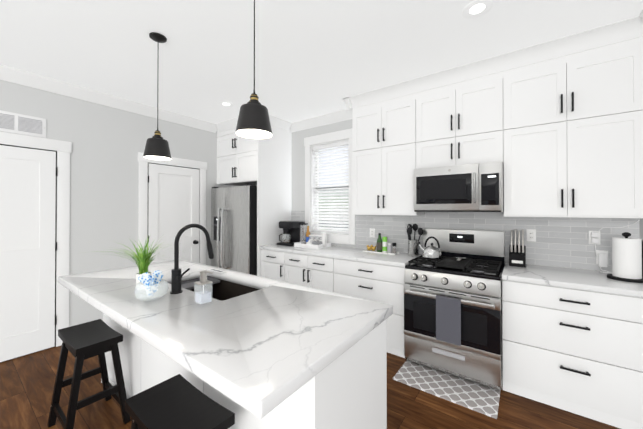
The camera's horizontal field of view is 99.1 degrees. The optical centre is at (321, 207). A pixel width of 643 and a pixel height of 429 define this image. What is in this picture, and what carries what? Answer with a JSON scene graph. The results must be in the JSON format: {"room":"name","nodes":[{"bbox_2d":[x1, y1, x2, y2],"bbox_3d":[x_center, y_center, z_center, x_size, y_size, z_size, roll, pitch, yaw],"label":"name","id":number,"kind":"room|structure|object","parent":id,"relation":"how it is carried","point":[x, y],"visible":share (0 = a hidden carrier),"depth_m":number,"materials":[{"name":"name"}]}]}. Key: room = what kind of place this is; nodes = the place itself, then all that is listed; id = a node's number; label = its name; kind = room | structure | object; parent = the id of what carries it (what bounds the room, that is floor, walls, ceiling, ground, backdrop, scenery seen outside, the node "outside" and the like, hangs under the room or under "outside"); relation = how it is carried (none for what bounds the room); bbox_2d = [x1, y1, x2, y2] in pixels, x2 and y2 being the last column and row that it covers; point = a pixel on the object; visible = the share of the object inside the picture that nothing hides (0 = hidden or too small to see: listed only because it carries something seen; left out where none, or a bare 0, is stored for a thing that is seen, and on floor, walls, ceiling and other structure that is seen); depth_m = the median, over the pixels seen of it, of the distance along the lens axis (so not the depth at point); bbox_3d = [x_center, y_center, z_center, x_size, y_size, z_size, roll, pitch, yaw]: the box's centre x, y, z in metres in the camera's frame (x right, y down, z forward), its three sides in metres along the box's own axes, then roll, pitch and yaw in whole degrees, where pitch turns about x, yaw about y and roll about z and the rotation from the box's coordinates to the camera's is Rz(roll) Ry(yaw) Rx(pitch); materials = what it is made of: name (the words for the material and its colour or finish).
{"room":"kitchen","nodes":[
{"label":"kitchen","id":0,"kind":"room"},
{"bbox_2d":[0,80,233,326],"bbox_3d":[-3.469,0.063,2.072,0.140,2.770,7.480,0,0,36],"label":"wall","id":1,"kind":"structure","parent":0,"point":[108,144],"depth_m":3.19,"materials":[{"name":"white paint"}]},
{"bbox_2d":[0,110,45,137],"bbox_3d":[-2.950,-0.816,2.648,0.014,0.195,0.415,0,0,36],"label":"air vent","id":2,"kind":"object","parent":1,"relation":"in","point":[11,122],"visible":1,"depth_m":2.68,"materials":[{"name":"white plastic"}]},
{"bbox_2d":[0,132,71,362],"bbox_3d":[-3.022,0.369,2.532,0.028,2.162,1.062,0,0,36],"label":"door","id":3,"kind":"structure","parent":1,"relation":"in","point":[34,225],"depth_m":2.73,"materials":[{"name":"white wood"}]},
{"bbox_2d":[0,64,217,132],"bbox_3d":[-3.583,-1.265,1.731,0.085,0.115,6.498,0,0,36],"label":"crown molding","id":4,"kind":"structure","parent":1,"relation":"attached to","point":[18,76],"depth_m":3.09,"materials":[{"name":"white wood"}]},
{"bbox_2d":[138,152,206,264],"bbox_3d":[-2.024,0.378,3.830,0.095,2.162,0.940,0,0,36],"label":"door","id":5,"kind":"structure","parent":1,"relation":"in","point":[171,198],"depth_m":3.81,"materials":[{"name":"white wood"}]},
{"bbox_2d":[0,345,619,428],"bbox_3d":[-1.526,1.469,0.632,4.965,0.060,7.480,0,0,36],"label":"floor","id":6,"kind":"structure","parent":0,"point":[27,383],"depth_m":1.99,"materials":[{"name":"brown wood"}]},
{"bbox_2d":[47,319,130,428],"bbox_3d":[-1.556,1.142,1.838,0.450,0.611,0.343,0,0,36],"label":"stool","id":7,"kind":"object","parent":6,"relation":"on","point":[82,342],"visible":0.96,"depth_m":1.81,"materials":[{"name":"black wood"}]},
{"bbox_2d":[125,374,234,428],"bbox_3d":[-0.601,1.138,1.146,0.450,0.611,0.343,0,0,36],"label":"stool","id":8,"kind":"object","parent":6,"relation":"on","point":[178,401],"visible":1,"depth_m":1.15,"materials":[{"name":"black wood"}]},
{"bbox_2d":[211,184,256,275],"bbox_3d":[-1.157,0.568,4.266,0.916,1.784,0.869,0,0,36],"label":"refrigerator","id":9,"kind":"object","parent":6,"relation":"on","point":[234,227],"visible":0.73,"depth_m":3.90,"materials":[{"name":"silver metal"}]},
{"bbox_2d":[101,315,390,428],"bbox_3d":[-0.731,1.009,1.869,2.242,0.874,0.648,0,0,36],"label":"kitchen island","id":10,"kind":"object","parent":6,"relation":"on","point":[352,393],"depth_m":1.25,"materials":[{"name":"white wood"}]},
{"bbox_2d":[58,259,392,422],"bbox_3d":[-0.810,0.546,1.775,2.290,0.050,0.920,0,0,36],"label":"island countertop","id":11,"kind":"structure","parent":10,"relation":"on","point":[258,349],"depth_m":1.21,"materials":[{"name":"white stone"}]},
{"bbox_2d":[93,235,179,289],"bbox_3d":[-1.183,0.337,1.742,0.514,0.365,0.550,0,0,36],"label":"potted plant","id":12,"kind":"object","parent":11,"relation":"on","point":[144,258],"visible":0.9,"depth_m":1.74,"materials":[{"name":"green plant"}]},
{"bbox_2d":[135,270,168,300],"bbox_3d":[-0.967,0.439,1.562,0.172,0.158,0.172,0,0,36],"label":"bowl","id":13,"kind":"object","parent":11,"relation":"on","point":[150,283],"visible":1,"depth_m":1.53,"materials":[{"name":"white ceramic"}]},
{"bbox_2d":[170,224,213,293],"bbox_3d":[-0.802,0.311,1.749,0.124,0.417,0.284,0,0,36],"label":"faucet","id":14,"kind":"object","parent":11,"relation":"on","point":[176,276],"visible":1,"depth_m":1.67,"materials":[{"name":"black metal"}]},
{"bbox_2d":[181,269,225,289],"bbox_3d":[-0.974,0.555,2.108,0.196,0.080,0.422,0,0,36],"label":"sink caddy","id":15,"kind":"object","parent":11,"relation":"in","point":[188,285],"visible":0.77,"depth_m":2.15,"materials":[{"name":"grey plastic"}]},
{"bbox_2d":[194,270,212,304],"bbox_3d":[-0.638,0.432,1.493,0.092,0.173,0.070,0,0,36],"label":"soap dispenser","id":16,"kind":"object","parent":11,"relation":"on","point":[203,281],"visible":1,"depth_m":1.49,"materials":[{"name":"clear glass"}]},
{"bbox_2d":[181,275,257,298],"bbox_3d":[-0.756,0.687,1.914,0.810,0.254,0.410,0,0,36],"label":"sink","id":17,"kind":"object","parent":11,"relation":"in","point":[227,287],"depth_m":2.16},
{"bbox_2d":[260,248,287,281],"bbox_3d":[-0.451,1.015,3.920,0.516,0.888,0.630,0,0,36],"label":"base cabinet","id":18,"kind":"object","parent":6,"relation":"on","point":[273,265],"depth_m":3.67,"materials":[{"name":"white wood"}]},
{"bbox_2d":[288,252,331,291],"bbox_3d":[-0.010,1.013,3.596,0.823,0.888,0.630,0,0,36],"label":"base cabinet","id":19,"kind":"object","parent":6,"relation":"on","point":[309,271],"depth_m":3.29,"materials":[{"name":"white wood"}]},
{"bbox_2d":[332,257,421,357],"bbox_3d":[0.631,1.010,3.124,0.890,0.888,0.630,0,0,36],"label":"base cabinet","id":20,"kind":"object","parent":6,"relation":"on","point":[383,283],"depth_m":2.76,"materials":[{"name":"white wood"}]},
{"bbox_2d":[260,244,422,267],"bbox_3d":[0.158,0.549,3.460,2.046,0.037,0.653,0,0,36],"label":"countertop","id":21,"kind":"structure","parent":20,"relation":"on","point":[334,252],"depth_m":3.14,"materials":[{"name":"white stone"}]},
{"bbox_2d":[277,220,307,245],"bbox_3d":[-0.420,0.359,3.973,0.332,0.346,0.320,0,0,36],"label":"coffee maker","id":22,"kind":"object","parent":21,"relation":"on","point":[294,231],"visible":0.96,"depth_m":3.94,"materials":[{"name":"black plastic"}]},
{"bbox_2d":[294,226,330,248],"bbox_3d":[-0.119,0.393,3.726,0.410,0.275,0.300,0,0,36],"label":"tray","id":23,"kind":"object","parent":21,"relation":"on","point":[314,243],"visible":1,"depth_m":3.68,"materials":[{"name":"white plastic"}]},
{"bbox_2d":[363,233,398,254],"bbox_3d":[0.697,0.414,3.224,0.400,0.228,0.140,0,0,36],"label":"tray","id":24,"kind":"object","parent":21,"relation":"on","point":[384,246],"visible":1,"depth_m":3.17,"materials":[{"name":"white ceramic"}]},
{"bbox_2d":[405,224,422,255],"bbox_3d":[1.030,0.349,3.033,0.188,0.356,0.139,0,0,36],"label":"utensil crock","id":25,"kind":"object","parent":21,"relation":"on","point":[413,247],"visible":1,"depth_m":3.00,"materials":[{"name":"silver metal"}]},
{"bbox_2d":[393,360,500,418],"bbox_3d":[1.023,1.442,2.260,0.744,0.012,0.424,0,0,36],"label":"kitchen mat","id":26,"kind":"object","parent":6,"relation":"on","point":[474,396],"visible":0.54,"depth_m":2.19,"materials":[{"name":"grey fabric"}]},
{"bbox_2d":[404,228,504,389],"bbox_3d":[1.247,0.838,2.566,0.757,1.224,0.733,0,0,36],"label":"gas range","id":27,"kind":"object","parent":6,"relation":"on","point":[453,310],"visible":0.96,"depth_m":2.34,"materials":[{"name":"silver metal"}]},
{"bbox_2d":[418,236,441,258],"bbox_3d":[1.107,0.398,2.798,0.229,0.214,0.188,0,0,36],"label":"tea kettle","id":28,"kind":"object","parent":27,"relation":"on","point":[431,251],"visible":1,"depth_m":2.74,"materials":[{"name":"silver metal"}]},
{"bbox_2d":[436,295,460,345],"bbox_3d":[1.056,0.928,2.278,0.190,0.372,0.044,0,0,36],"label":"towel","id":29,"kind":"object","parent":27,"relation":"hanging from","point":[448,307],"depth_m":2.26,"materials":[{"name":"grey fabric"}]},
{"bbox_2d":[502,280,642,428],"bbox_3d":[1.955,1.004,2.149,0.868,0.888,0.630,0,0,36],"label":"base cabinet","id":30,"kind":"object","parent":6,"relation":"on","point":[572,350],"depth_m":1.90,"materials":[{"name":"white wood"}]},
{"bbox_2d":[502,260,642,295],"bbox_3d":[1.949,0.541,2.142,0.868,0.037,0.653,0,0,36],"label":"countertop","id":31,"kind":"structure","parent":30,"relation":"on","point":[586,279],"depth_m":2.02,"materials":[{"name":"white stone"}]},
{"bbox_2d":[509,229,525,266],"bbox_3d":[1.782,0.361,2.492,0.120,0.325,0.150,0,0,36],"label":"knife block","id":32,"kind":"object","parent":31,"relation":"on","point":[517,255],"visible":1,"depth_m":2.46,"materials":[{"name":"black wood"}]},
{"bbox_2d":[607,232,642,282],"bbox_3d":[2.218,0.349,1.993,0.200,0.342,0.200,0,0,36],"label":"paper towel holder","id":33,"kind":"object","parent":31,"relation":"on","point":[627,259],"visible":1,"depth_m":1.95,"materials":[{"name":"black"}]},
{"bbox_2d":[0,0,642,123],"bbox_3d":[-1.526,-1.361,0.650,4.965,0.060,7.480,0,0,36],"label":"ceiling","id":34,"kind":"structure","parent":0,"point":[315,58],"depth_m":2.19,"materials":[{"name":"white paint"}]},
{"bbox_2d":[143,32,171,159],"bbox_3d":[-1.265,-0.851,2.119,0.192,0.938,0.192,0,0,36],"label":"pendant light","id":35,"kind":"object","parent":34,"relation":"hanging from","point":[157,146],"visible":1,"depth_m":2.08,"materials":[{"name":"black metal"}]},
{"bbox_2d":[219,101,233,106],"bbox_3d":[-1.205,-1.310,3.468,0.180,0.004,0.180,0,0,36],"label":"recessed light","id":36,"kind":"object","parent":34,"relation":"in","point":[225,103],"visible":1,"depth_m":3.47,"materials":[{"name":"white paint"}]},
{"bbox_2d":[235,0,272,138],"bbox_3d":[-0.355,-0.855,1.448,0.192,0.938,0.192,0,0,36],"label":"pendant light","id":37,"kind":"object","parent":34,"relation":"hanging from","point":[253,121],"visible":1,"depth_m":1.39,"materials":[{"name":"black metal"}]},
{"bbox_2d":[462,0,492,17],"bbox_3d":[1.034,-1.320,1.819,0.180,0.004,0.180,0,0,36],"label":"recessed light","id":38,"kind":"object","parent":34,"relation":"in","point":[475,8],"visible":1,"depth_m":1.82,"materials":[{"name":"white paint"}]},
{"bbox_2d":[292,119,351,210],"bbox_3d":[0.650,0.072,3.596,4.685,2.770,0.140,0,0,36],"label":"wall","id":39,"kind":"structure","parent":0,"point":[298,174],"depth_m":4.22,"materials":[{"name":"white paint"}]},
{"bbox_2d":[216,116,291,187],"bbox_3d":[-1.086,-0.840,4.370,0.973,0.933,0.678,0,0,36],"label":"upper cabinet","id":40,"kind":"object","parent":39,"relation":"attached to","point":[262,163],"depth_m":4.08,"materials":[{"name":"white wood"}]},
{"bbox_2d":[290,109,352,131],"bbox_3d":[-0.011,-1.251,3.950,1.208,0.115,0.085,0,0,36],"label":"crown molding","id":41,"kind":"structure","parent":39,"relation":"attached to","point":[342,115],"depth_m":3.92,"materials":[{"name":"white wood"}]},
{"bbox_2d":[304,128,354,244],"bbox_3d":[0.136,-0.283,3.949,0.884,1.555,0.155,0,0,36],"label":"window","id":42,"kind":"structure","parent":39,"relation":"in","point":[339,237],"depth_m":3.99,"materials":[{"name":"white"}]},
{"bbox_2d":[312,141,348,232],"bbox_3d":[0.131,-0.288,3.943,0.630,1.264,0.063,0,0,36],"label":"window blinds","id":43,"kind":"object","parent":42,"relation":"attached to","point":[331,225],"visible":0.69,"depth_m":3.94,"materials":[{"name":"white plastic"}]},
{"bbox_2d":[370,228,374,237],"bbox_3d":[0.646,0.321,3.493,0.070,0.114,0.007,0,0,36],"label":"electrical outlet","id":44,"kind":"object","parent":39,"relation":"attached to","point":[372,232],"visible":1,"depth_m":3.49,"materials":[{"name":"white plastic"}]},
{"bbox_2d":[352,80,415,215],"bbox_3d":[0.775,-0.615,3.218,0.762,1.396,0.323,0,0,36],"label":"upper cabinet","id":45,"kind":"object","parent":39,"relation":"attached to","point":[384,121],"depth_m":3.07,"materials":[{"name":"white wood"}]},
{"bbox_2d":[416,52,515,219],"bbox_3d":[1.388,-0.618,2.767,0.884,1.396,0.323,0,0,36],"label":"upper cabinet","id":46,"kind":"object","parent":39,"relation":"attached to","point":[464,115],"depth_m":2.58,"materials":[{"name":"white wood"}]},
{"bbox_2d":[414,161,503,211],"bbox_3d":[1.345,-0.179,2.706,0.754,0.435,0.445,0,0,36],"label":"microwave","id":47,"kind":"object","parent":46,"relation":"attached to","point":[478,187],"visible":0.98,"depth_m":2.52,"materials":[{"name":"silver metal"}]},
{"bbox_2d":[526,229,535,241],"bbox_3d":[1.943,0.256,2.538,0.070,0.114,0.007,0,0,36],"label":"electrical outlet","id":48,"kind":"object","parent":39,"relation":"attached to","point":[531,234],"visible":1,"depth_m":2.54,"materials":[{"name":"white plastic"}]},
{"bbox_2d":[512,17,642,219],"bbox_3d":[2.046,-0.621,2.283,0.870,1.396,0.323,0,0,36],"label":"upper cabinet","id":49,"kind":"object","parent":39,"relation":"attached to","point":[555,126],"depth_m":2.12,"materials":[{"name":"white wood"}]},
{"bbox_2d":[596,250,607,266],"bbox_3d":[2.308,0.418,2.249,0.070,0.132,0.040,0,0,36],"label":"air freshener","id":50,"kind":"object","parent":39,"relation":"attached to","point":[602,255],"visible":0.98,"depth_m":2.24,"materials":[{"name":"white plastic"}]},
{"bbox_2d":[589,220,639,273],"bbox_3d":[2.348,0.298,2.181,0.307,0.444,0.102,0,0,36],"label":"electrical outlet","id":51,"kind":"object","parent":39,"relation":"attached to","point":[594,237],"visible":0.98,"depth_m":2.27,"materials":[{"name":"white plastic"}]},
{"bbox_2d":[639,218,642,239],"bbox_3d":[0.416,0.045,-0.789,0.140,2.770,7.480,0,0,36],"label":"wall","id":52,"kind":"structure","parent":0,"point":[641,227],"depth_m":2.11,"materials":[{"name":"white paint"}]},
{"label":"outside","id":53,"kind":"structure","parent":0,"visible":0},
{"bbox_2d":[319,145,348,230],"bbox_3d":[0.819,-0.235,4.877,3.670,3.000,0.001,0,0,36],"label":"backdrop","id":54,"kind":"structure","parent":53,"point":[334,183],"depth_m":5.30,"materials":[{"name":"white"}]}
]}

